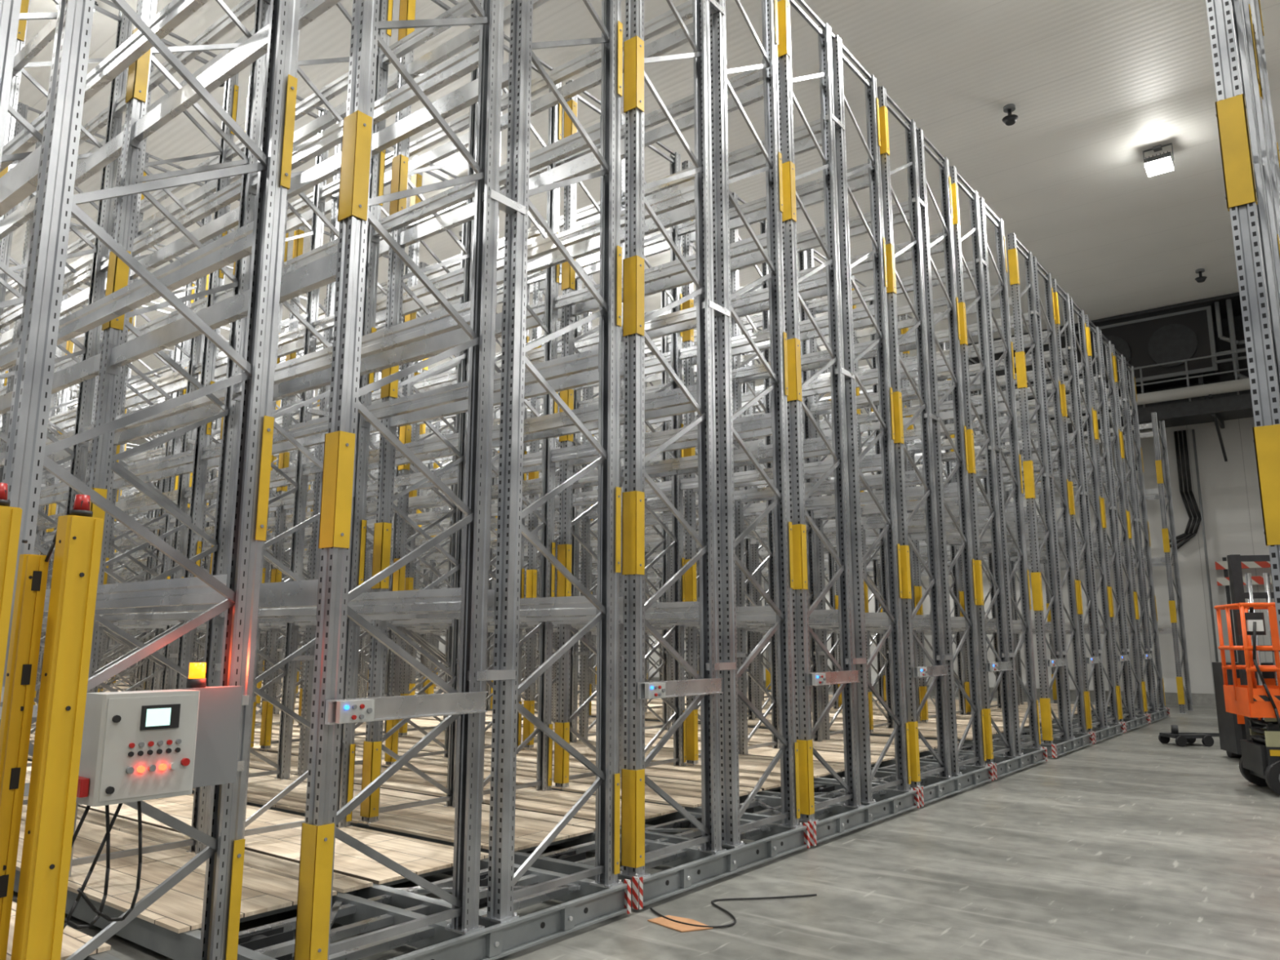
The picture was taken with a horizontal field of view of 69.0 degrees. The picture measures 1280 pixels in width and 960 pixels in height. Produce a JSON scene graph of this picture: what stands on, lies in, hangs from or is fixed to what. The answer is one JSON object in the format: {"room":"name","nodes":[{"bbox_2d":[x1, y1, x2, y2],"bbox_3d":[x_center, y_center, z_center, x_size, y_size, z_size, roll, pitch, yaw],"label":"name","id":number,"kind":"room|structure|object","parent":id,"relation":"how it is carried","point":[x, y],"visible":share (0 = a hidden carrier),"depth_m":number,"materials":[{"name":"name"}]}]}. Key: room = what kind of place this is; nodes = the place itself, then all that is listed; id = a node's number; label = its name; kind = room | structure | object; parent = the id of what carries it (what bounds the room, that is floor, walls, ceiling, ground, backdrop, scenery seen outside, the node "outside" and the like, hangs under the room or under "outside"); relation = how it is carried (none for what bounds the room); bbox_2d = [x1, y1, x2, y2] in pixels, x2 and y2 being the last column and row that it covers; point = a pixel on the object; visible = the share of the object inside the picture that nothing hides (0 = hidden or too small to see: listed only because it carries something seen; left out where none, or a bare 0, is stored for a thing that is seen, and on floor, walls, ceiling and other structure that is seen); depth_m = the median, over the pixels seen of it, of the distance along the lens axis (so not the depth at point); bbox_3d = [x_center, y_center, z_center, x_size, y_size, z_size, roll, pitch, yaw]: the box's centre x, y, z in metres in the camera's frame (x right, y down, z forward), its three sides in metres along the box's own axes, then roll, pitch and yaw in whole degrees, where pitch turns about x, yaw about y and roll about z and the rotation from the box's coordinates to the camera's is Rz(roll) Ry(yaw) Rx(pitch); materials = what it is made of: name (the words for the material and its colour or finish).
{"room":"warehouse","nodes":[
{"label":"warehouse","id":0,"kind":"room"},
{"bbox_2d":[111,473,218,671],"bbox_3d":[-27.345,2.657,35.066,0.200,9.900,33.500,-8,-12,37],"label":"wall","id":1,"kind":"structure","parent":0,"point":[126,651],"depth_m":40.47,"materials":[{"name":"white paint"}]},
{"bbox_2d":[0,0,1279,462],"bbox_3d":[-5.596,-5.211,19.181,55.000,0.200,33.500,-8,-12,37],"label":"ceiling","id":2,"kind":"structure","parent":0,"point":[1093,86],"depth_m":14.99,"materials":[{"name":"paint"}]},
{"bbox_2d":[458,231,462,243],"bbox_3d":[-3.644,-4.964,19.201,0.240,0.280,0.240,-8,-12,37],"label":"smoke detector","id":3,"kind":"object","parent":2,"relation":"attached to","point":[460,232],"visible":0.17,"depth_m":19.15,"materials":[{"name":"grey paint"}]},
{"bbox_2d":[1002,103,1017,125],"bbox_3d":[5.827,-5.749,14.660,0.240,0.280,0.240,-8,-12,37],"label":"security camera","id":4,"kind":"object","parent":2,"relation":"attached to","point":[1009,120],"visible":1,"depth_m":14.61,"materials":[{"name":"grey paint"}]},
{"bbox_2d":[967,292,1253,471],"bbox_3d":[15.085,-2.583,22.512,15.050,3.806,2.116,-8,-12,37],"label":"evaporator cooling unit","id":5,"kind":"object","parent":2,"relation":"hanging from","point":[1188,360],"visible":0.38,"depth_m":23.46,"materials":[{"name":"metal"}]},
{"bbox_2d":[1142,142,1173,177],"bbox_3d":[8.815,-5.464,15.822,0.442,0.445,0.337,-8,-12,37],"label":"floodlight","id":6,"kind":"object","parent":2,"relation":"attached to","point":[1162,163],"depth_m":15.75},
{"bbox_2d":[1195,268,1206,282],"bbox_3d":[12.717,-4.635,21.110,0.240,0.280,0.240,-8,-12,37],"label":"security camera","id":7,"kind":"object","parent":2,"relation":"attached to","point":[1201,278],"visible":1,"depth_m":21.06,"materials":[{"name":"grey paint"}]},
{"bbox_2d":[12,676,1279,959],"bbox_3d":[-5.596,4.741,17.462,55.000,0.200,33.500,-8,-12,37],"label":"floor","id":8,"kind":"structure","parent":0,"point":[1130,845],"depth_m":6.24,"materials":[{"name":"concrete"}]},
{"bbox_2d":[0,482,22,702],"bbox_3d":[-1.880,1.023,2.557,0.220,2.055,0.220,-6,-12,32],"label":"post","id":9,"kind":"object","parent":8,"relation":"on","point":[10,517],"visible":1,"depth_m":2.69,"materials":[{"name":"yellow metal"}]},
{"bbox_2d":[0,528,57,959],"bbox_3d":[-1.870,1.103,2.721,0.220,1.952,0.220,-6,-12,32],"label":"post","id":10,"kind":"object","parent":8,"relation":"on","point":[33,569],"visible":0.97,"depth_m":2.77,"materials":[{"name":"yellow metal"}]},
{"bbox_2d":[10,494,103,959],"bbox_3d":[-1.751,1.059,2.751,0.220,2.050,0.220,-6,-12,32],"label":"post","id":11,"kind":"object","parent":8,"relation":"on","point":[39,921],"visible":1,"depth_m":2.77,"materials":[{"name":"yellow metal"}]},
{"bbox_2d":[13,861,622,959],"bbox_3d":[-11.545,5.430,22.060,37.180,0.006,26.500,-8,-12,37],"label":"rails","id":12,"kind":"object","parent":8,"relation":"on","point":[483,904],"depth_m":5.69,"materials":[{"name":"metal"}]},
{"bbox_2d":[0,0,300,959],"bbox_3d":[-16.880,0.257,14.754,37.341,7.703,2.155,-8,-12,37],"label":"rack","id":13,"kind":"object","parent":12,"relation":"on","point":[50,170],"visible":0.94,"depth_m":3.82,"materials":[{"name":"metal"}]},
{"bbox_2d":[0,662,248,928],"bbox_3d":[-1.821,1.124,3.374,0.200,0.896,0.900,-8,-12,37],"label":"control box","id":14,"kind":"object","parent":13,"relation":"attached to","point":[138,746],"visible":0.8,"depth_m":3.35,"materials":[{"name":"grey metal"}]},
{"bbox_2d":[0,0,631,959],"bbox_3d":[-15.405,0.578,16.614,37.341,7.703,2.155,-8,-12,37],"label":"rack","id":15,"kind":"object","parent":12,"relation":"on","point":[322,867],"visible":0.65,"depth_m":5.67,"materials":[{"name":"metal"}]},
{"bbox_2d":[0,0,809,909],"bbox_3d":[-14.036,0.876,18.341,37.341,7.703,2.155,-8,-12,37],"label":"rack","id":16,"kind":"object","parent":12,"relation":"on","point":[708,847],"visible":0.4,"depth_m":7.64,"materials":[{"name":"metal"}]},
{"bbox_2d":[0,0,919,845],"bbox_3d":[-12.669,1.174,20.065,37.341,7.703,2.155,-8,-12,37],"label":"rack","id":17,"kind":"object","parent":12,"relation":"on","point":[842,807],"visible":0.33,"depth_m":9.40,"materials":[{"name":"metal"}]},
{"bbox_2d":[1,85,993,806],"bbox_3d":[-11.302,1.472,21.789,37.341,7.703,2.155,-8,-12,37],"label":"rack","id":18,"kind":"object","parent":12,"relation":"on","point":[934,781],"visible":0.15,"depth_m":11.29,"materials":[{"name":"metal"}]},
{"bbox_2d":[41,165,1047,779],"bbox_3d":[-9.923,1.772,23.529,37.341,7.703,2.155,-8,-12,37],"label":"rack","id":19,"kind":"object","parent":12,"relation":"on","point":[1011,757],"visible":0.12,"depth_m":12.97,"materials":[{"name":"metal"}]},
{"bbox_2d":[103,232,1093,757],"bbox_3d":[-8.335,2.118,25.532,37.341,7.703,2.155,-8,-12,37],"label":"rack","id":20,"kind":"object","parent":12,"relation":"on","point":[1064,741],"visible":0.09,"depth_m":14.83,"materials":[{"name":"metal"}]},
{"bbox_2d":[110,278,1124,743],"bbox_3d":[-6.931,2.424,27.302,37.341,7.703,2.155,-8,-12,37],"label":"rack","id":21,"kind":"object","parent":12,"relation":"on","point":[1101,730],"visible":0.09,"depth_m":16.53,"materials":[{"name":"metal"}]},
{"bbox_2d":[203,314,1149,732],"bbox_3d":[-5.527,2.730,29.073,37.341,7.703,2.155,-8,-12,37],"label":"rack","id":22,"kind":"object","parent":12,"relation":"on","point":[1131,721],"visible":0.11,"depth_m":18.31,"materials":[{"name":"metal"}]},
{"bbox_2d":[262,344,1169,723],"bbox_3d":[-4.124,3.036,30.843,37.341,7.703,2.155,-8,-12,37],"label":"rack","id":23,"kind":"object","parent":12,"relation":"on","point":[1130,479],"visible":0.04,"depth_m":20.02,"materials":[{"name":"metal"}]},
{"bbox_2d":[647,915,712,932],"bbox_3d":[0.237,2.538,5.322,0.202,0.006,0.355,9,-13,-41],"label":"scrap","id":24,"kind":"object","parent":8,"relation":"on","point":[661,921],"visible":1,"depth_m":5.31,"materials":[{"name":"cardboard"}]},
{"bbox_2d":[649,893,817,928],"bbox_3d":[0.657,2.583,5.608,1.104,0.012,0.497,5,-11,-24],"label":"cable","id":25,"kind":"object","parent":8,"relation":"on","point":[811,895],"visible":1,"depth_m":5.66,"materials":[{"name":"black plastic"}]},
{"bbox_2d":[537,412,1194,713],"bbox_3d":[3.050,3.134,29.011,24.000,6.900,1.180,-8,-12,37],"label":"rack","id":26,"kind":"object","parent":8,"relation":"on","point":[1167,561],"visible":0.1,"depth_m":22.01,"materials":[{"name":"metal"}]},
{"bbox_2d":[1158,724,1219,746],"bbox_3d":[8.882,3.946,14.529,1.339,0.368,0.490,0,-10,-2],"label":"equipment dolly","id":27,"kind":"object","parent":8,"relation":"on","point":[1182,739],"visible":0.83,"depth_m":14.40,"materials":[{"name":"metal"}]},
{"bbox_2d":[1205,0,1279,641],"bbox_3d":[7.639,-1.941,2.033,10.841,7.703,2.155,-8,-12,37],"label":"rack","id":28,"kind":"object","parent":8,"relation":"on","point":[1246,171],"visible":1,"depth_m":4.43,"materials":[{"name":"metal"}]},
{"bbox_2d":[1214,557,1272,662],"bbox_3d":[15.795,3.565,21.960,3.500,3.650,0.150,-8,-12,37],"label":"board","id":29,"kind":"object","parent":8,"relation":"on","point":[1223,565],"visible":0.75,"depth_m":22.89,"materials":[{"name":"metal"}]},
{"bbox_2d":[1211,554,1279,757],"bbox_3d":[8.373,2.396,12.550,0.760,2.750,2.263,-2,-10,12],"label":"forklift","id":30,"kind":"object","parent":8,"relation":"on","point":[1233,727],"visible":0.49,"depth_m":12.56,"materials":[{"name":"metal"}]},
{"bbox_2d":[1213,602,1279,795],"bbox_3d":[7.751,2.324,9.940,2.462,2.004,0.948,-3,-10,16],"label":"scissor lift","id":31,"kind":"object","parent":8,"relation":"on","point":[1260,761],"visible":1,"depth_m":9.97,"materials":[{"name":"metal"}]},
{"bbox_2d":[1248,0,1279,241],"bbox_3d":[9.018,-1.640,3.773,10.841,7.703,2.155,-8,-12,37],"label":"rack","id":32,"kind":"object","parent":8,"relation":"on","point":[1272,147],"visible":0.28,"depth_m":7.21,"materials":[{"name":"metal"}]},
{"bbox_2d":[416,380,1279,693],"bbox_3d":[4.778,2.025,31.405,55.000,9.900,0.200,-8,-12,37],"label":"wall","id":33,"kind":"structure","parent":0,"point":[1233,524],"depth_m":23.85,"materials":[{"name":"white paint"}]},
{"bbox_2d":[415,670,1216,706],"bbox_3d":[4.680,6.734,30.464,55.000,0.300,0.120,-8,-12,37],"label":"baseboard","id":34,"kind":"structure","parent":33,"relation":"attached to","point":[1171,698],"depth_m":24.11,"materials":[{"name":"concrete"}]},
{"bbox_2d":[1168,429,1218,662],"bbox_3d":[13.999,2.037,23.835,0.945,6.700,0.080,-8,-12,37],"label":"cables","id":35,"kind":"object","parent":33,"relation":"attached to","point":[1187,535],"visible":0.86,"depth_m":23.93,"materials":[{"name":"black plastic"}]}
]}

